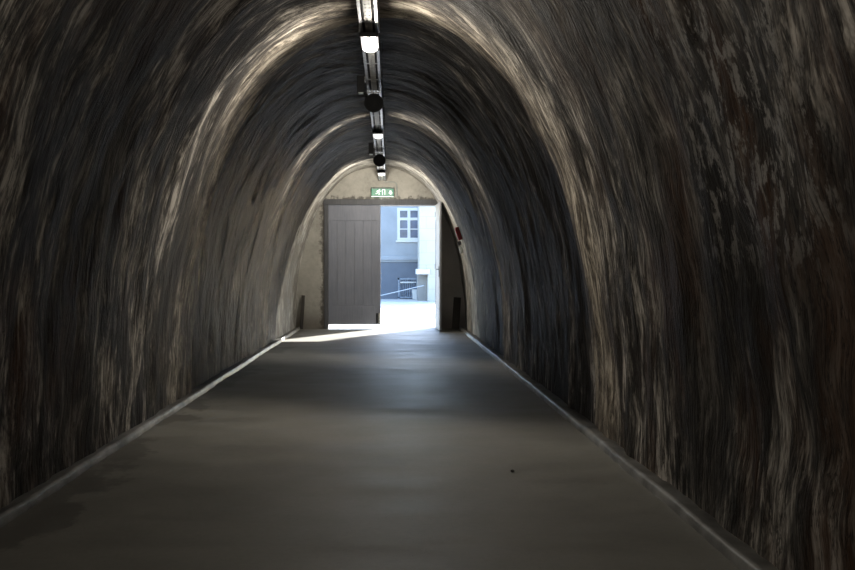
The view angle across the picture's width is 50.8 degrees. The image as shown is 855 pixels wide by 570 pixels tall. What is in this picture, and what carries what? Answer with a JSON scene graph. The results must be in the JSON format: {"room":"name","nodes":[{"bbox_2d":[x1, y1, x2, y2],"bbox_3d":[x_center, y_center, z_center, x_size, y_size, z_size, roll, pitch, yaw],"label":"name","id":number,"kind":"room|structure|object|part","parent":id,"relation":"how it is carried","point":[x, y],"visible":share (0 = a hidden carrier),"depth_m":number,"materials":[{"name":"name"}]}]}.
{"room":"pedestrian tunnel","nodes":[
{"label":"pedestrian tunnel","id":0,"kind":"room"},
{"bbox_2d":[0,0,330,508],"bbox_3d":[-2.490,-0.427,9.198,1.054,3.808,30.601,0,1,-2],"label":"wall","id":1,"kind":"structure","parent":0,"point":[157,217],"depth_m":7.65,"materials":[{"name":"concrete"}]},
{"bbox_2d":[0,326,299,527],"bbox_3d":[-2.889,1.419,9.213,0.192,0.076,30.600,0,1,-2],"label":"baseboard","id":2,"kind":"structure","parent":1,"relation":"attached to","point":[23,503],"depth_m":7.88,"materials":[{"name":"concrete"}]},
{"bbox_2d":[188,0,526,191],"bbox_3d":[-0.633,-2.658,9.239,2.813,0.767,30.604,0,1,-2],"label":"ceiling","id":3,"kind":"structure","parent":0,"point":[303,59],"depth_m":11.49,"materials":[{"name":"concrete"}]},
{"bbox_2d":[356,0,385,180],"bbox_3d":[-0.617,-2.809,9.727,0.219,0.465,29.580,0,1,-2],"label":"cable tray","id":4,"kind":"object","parent":3,"relation":"hanging from","point":[367,15],"visible":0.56,"depth_m":10.76,"materials":[{"name":"metal"}]},
{"bbox_2d":[357,76,365,94],"bbox_3d":[-0.839,-2.538,11.442,0.106,0.225,0.124,0,1,-2],"label":"equipment case","id":5,"kind":"object","parent":4,"relation":"attached to","point":[361,80],"visible":0.91,"depth_m":11.38,"materials":[{"name":"black"}]},
{"bbox_2d":[360,32,378,51],"bbox_3d":[-0.606,-2.542,9.454,0.184,0.070,0.755,0,1,-2],"label":"ceiling light","id":6,"kind":"object","parent":4,"relation":"attached to","point":[369,40],"visible":1,"depth_m":9.32,"materials":[{"name":"grey plastic"}]},
{"bbox_2d":[361,39,378,51],"bbox_3d":[-0.607,-2.531,9.481,0.180,0.036,0.602,0,1,-2],"label":"diffuser","id":7,"kind":"object","parent":6,"relation":"attached to","point":[368,45],"depth_m":9.45,"materials":[{"name":"white plastic"}]},
{"bbox_2d":[369,143,373,154],"bbox_3d":[-1.091,-2.639,17.486,0.106,0.225,0.124,0,1,-2],"label":"equipment case","id":8,"kind":"object","parent":4,"relation":"attached to","point":[371,145],"visible":0.98,"depth_m":17.43,"materials":[{"name":"metal"}]},
{"bbox_2d":[364,90,382,112],"bbox_3d":[-0.725,-2.477,12.185,0.256,0.298,0.132,0,1,-2],"label":"loudspeaker","id":9,"kind":"object","parent":4,"relation":"attached to","point":[373,102],"visible":1,"depth_m":12.13,"materials":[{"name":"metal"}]},
{"bbox_2d":[366,95,381,110],"bbox_3d":[-0.722,-2.455,12.131,0.224,0.224,0.012,0,1,-2],"label":"grille","id":10,"kind":"object","parent":9,"relation":"attached to","point":[373,102],"depth_m":12.13,"materials":[{"name":"black metal"}]},
{"bbox_2d":[372,130,382,138],"bbox_3d":[-0.874,-2.649,15.888,0.184,0.070,0.755,0,1,-2],"label":"ceiling light","id":11,"kind":"object","parent":4,"relation":"attached to","point":[377,134],"visible":1,"depth_m":15.65,"materials":[{"name":"grey plastic"}]},
{"bbox_2d":[373,134,382,138],"bbox_3d":[-0.875,-2.639,15.915,0.180,0.036,0.602,0,1,-2],"label":"diffuser","id":12,"kind":"object","parent":11,"relation":"attached to","point":[377,136],"depth_m":15.88,"materials":[{"name":"white plastic"}]},
{"bbox_3d":[-0.493,-2.795,9.142,0.019,0.457,0.022,0,1,-2],"label":"hanger rod","id":13,"kind":"part","parent":4,"relation":"part of","materials":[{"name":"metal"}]},
{"bbox_2d":[373,152,385,166],"bbox_3d":[-0.989,-2.583,18.529,0.256,0.298,0.132,0,1,-2],"label":"loudspeaker","id":14,"kind":"object","parent":4,"relation":"attached to","point":[379,160],"visible":1,"depth_m":18.47,"materials":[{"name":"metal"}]},
{"bbox_2d":[374,155,384,165],"bbox_3d":[-0.987,-2.561,18.475,0.224,0.224,0.012,0,1,-2],"label":"grille","id":15,"kind":"object","parent":14,"relation":"attached to","point":[379,160],"depth_m":18.48,"materials":[{"name":"black metal"}]},
{"bbox_3d":[-0.539,-2.615,9.734,0.032,0.056,29.580,0,1,-2],"label":"rail","id":16,"kind":"part","parent":4,"relation":"part of","materials":[{"name":"metal"}]},
{"bbox_2d":[377,170,384,175],"bbox_3d":[-1.136,-2.754,22.172,0.184,0.070,0.755,0,1,-2],"label":"ceiling light","id":17,"kind":"object","parent":4,"relation":"attached to","point":[380,172],"visible":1,"depth_m":21.88,"materials":[{"name":"grey plastic"}]},
{"bbox_2d":[0,327,739,569],"bbox_3d":[-0.660,1.443,9.616,4.720,0.009,31.220,0,1,-2],"label":"floor","id":18,"kind":"structure","parent":0,"point":[333,448],"depth_m":6.75,"materials":[{"name":"concrete"}]},
{"bbox_2d":[300,295,304,328],"bbox_3d":[-3.394,0.738,24.392,0.090,0.918,0.176,0,1,21],"label":"leaning board","id":19,"kind":"object","parent":18,"relation":"on","point":[303,296],"visible":1,"depth_m":24.38,"materials":[{"name":"brown wood"}]},
{"bbox_2d":[452,297,460,328],"bbox_3d":[0.789,0.765,24.562,0.259,0.867,0.129,0,1,-2],"label":"leaning board","id":20,"kind":"object","parent":18,"relation":"on","point":[457,300],"visible":0.99,"depth_m":24.55,"materials":[{"name":"black wood"}]},
{"bbox_2d":[296,167,464,328],"bbox_3d":[-1.236,-1.389,24.850,5.600,5.250,0.600,0,1,-2],"label":"wall","id":21,"kind":"structure","parent":0,"point":[358,184],"depth_m":24.51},
{"bbox_2d":[323,199,437,328],"bbox_3d":[-1.225,-0.572,24.592,3.220,3.525,0.145,0,1,-2],"label":"door frame","id":22,"kind":"structure","parent":21,"relation":"in","point":[326,202],"depth_m":24.48,"materials":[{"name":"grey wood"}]},
{"bbox_2d":[328,205,380,327],"bbox_3d":[-2.001,-0.501,24.532,1.445,3.345,0.128,0,1,-2],"label":"door leaf","id":23,"kind":"structure","parent":22,"relation":"attached to","point":[354,231],"depth_m":24.55,"materials":[{"name":"wood"}]},
{"bbox_3d":[-1.990,-1.964,24.531,1.421,0.420,0.013,0,1,-2],"label":"rail","id":24,"kind":"part","parent":23,"relation":"part of","materials":[{"name":"grey wood"}]},
{"bbox_3d":[-1.990,0.816,24.574,1.421,0.520,0.019,0,1,-2],"label":"rail","id":25,"kind":"part","parent":23,"relation":"part of","materials":[{"name":"grey wood"}]},
{"bbox_2d":[435,202,440,330],"bbox_3d":[0.247,-0.496,23.922,0.129,3.335,1.384,0,1,-4],"label":"door leaf","id":26,"kind":"structure","parent":22,"relation":"attached to","point":[437,206],"depth_m":23.73,"materials":[{"name":"metal"}]},
{"bbox_3d":[0.270,-1.953,23.887,0.013,0.420,1.360,0,1,-4],"label":"rail","id":27,"kind":"part","parent":26,"relation":"part of","materials":[{"name":"white wood"}]},
{"bbox_3d":[0.267,0.911,23.935,0.019,0.520,1.360,0,1,-4],"label":"rail","id":28,"kind":"part","parent":26,"relation":"part of","materials":[{"name":"white wood"}]},
{"bbox_2d":[371,187,393,196],"bbox_3d":[-1.222,-2.526,24.472,0.630,0.255,0.109,0,1,-2],"label":"exit sign","id":29,"kind":"object","parent":21,"relation":"attached to","point":[375,191],"visible":1,"depth_m":24.42,"materials":[{"name":"green plastic"}]},
{"bbox_2d":[329,299,434,326],"bbox_3d":[-1.732,1.063,41.587,32.000,0.288,32.800,0,1,-2],"label":"ground","id":30,"kind":"structure","parent":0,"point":[394,312],"depth_m":32.61,"materials":[{"name":"white concrete"}]},
{"bbox_2d":[381,206,417,298],"bbox_3d":[-3.747,-2.388,53.858,15.600,6.220,8.600,0,1,-2],"label":"house","id":31,"kind":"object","parent":30,"relation":"on","point":[399,224],"visible":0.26,"depth_m":49.92,"materials":[{"name":"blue paint"}]},
{"bbox_3d":[-3.578,-1.440,49.817,15.000,0.340,0.320,0,1,-2],"label":"cornice","id":32,"kind":"part","parent":31,"relation":"part of","materials":[{"name":"white paint"}]},
{"bbox_3d":[-1.030,-2.421,49.917,1.449,0.100,0.140,0,1,-2],"label":"sill","id":33,"kind":"part","parent":31,"relation":"part of","materials":[{"name":"white paint"}]},
{"bbox_3d":[-1.036,-3.376,50.041,1.189,1.746,0.020,0,1,-2],"label":"pane","id":34,"kind":"part","parent":31,"relation":"part of","materials":[{"name":"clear glass"}]},
{"bbox_2d":[381,285,423,295],"bbox_3d":[-1.502,0.429,45.814,2.651,0.855,0.294,0,1,-2],"label":"handrail","id":35,"kind":"object","parent":30,"relation":"on","point":[422,285],"visible":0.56,"depth_m":45.68,"materials":[{"name":"metal"}]},
{"bbox_2d":[398,278,416,298],"bbox_3d":[-1.077,0.197,49.756,1.106,1.168,0.065,0,1,-2],"label":"gate","id":36,"kind":"object","parent":30,"relation":"on","point":[399,279],"visible":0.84,"depth_m":49.72,"materials":[{"name":"grey metal"}]},
{"bbox_2d":[412,287,416,298],"bbox_3d":[-0.674,0.439,49.379,0.380,0.700,0.380,0,1,-2],"label":"bin","id":37,"kind":"object","parent":30,"relation":"on","point":[414,290],"visible":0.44,"depth_m":49.22,"materials":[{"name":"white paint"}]},
{"bbox_2d":[415,206,434,300],"bbox_3d":[0.787,-1.832,47.490,2.871,5.320,3.120,0,1,-2],"label":"side wing","id":38,"kind":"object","parent":30,"relation":"on","point":[425,272],"visible":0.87,"depth_m":46.02},
{"bbox_2d":[430,0,854,569],"bbox_3d":[1.198,-0.436,9.352,1.095,3.820,30.602,0,1,-2],"label":"wall","id":39,"kind":"structure","parent":0,"point":[651,203],"depth_m":5.59,"materials":[{"name":"concrete"}]},
{"bbox_2d":[455,227,461,239],"bbox_3d":[0.756,-1.251,21.933,0.183,0.326,0.140,0,1,-2],"label":"alarm box","id":40,"kind":"object","parent":39,"relation":"attached to","point":[457,230],"visible":1,"depth_m":21.87,"materials":[{"name":"red plastic"}]},
{"bbox_2d":[458,241,462,252],"bbox_3d":[0.828,-0.956,22.641,0.142,0.306,0.110,0,1,-2],"label":"switch box","id":41,"kind":"object","parent":39,"relation":"attached to","point":[459,242],"visible":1,"depth_m":22.59,"materials":[{"name":"plastic"}]},
{"bbox_2d":[459,326,777,569],"bbox_3d":[1.585,1.415,9.399,0.212,0.076,30.600,0,1,-2],"label":"curb","id":42,"kind":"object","parent":39,"relation":"attached to","point":[743,556],"depth_m":6.58,"materials":[{"name":"concrete"}]}
]}

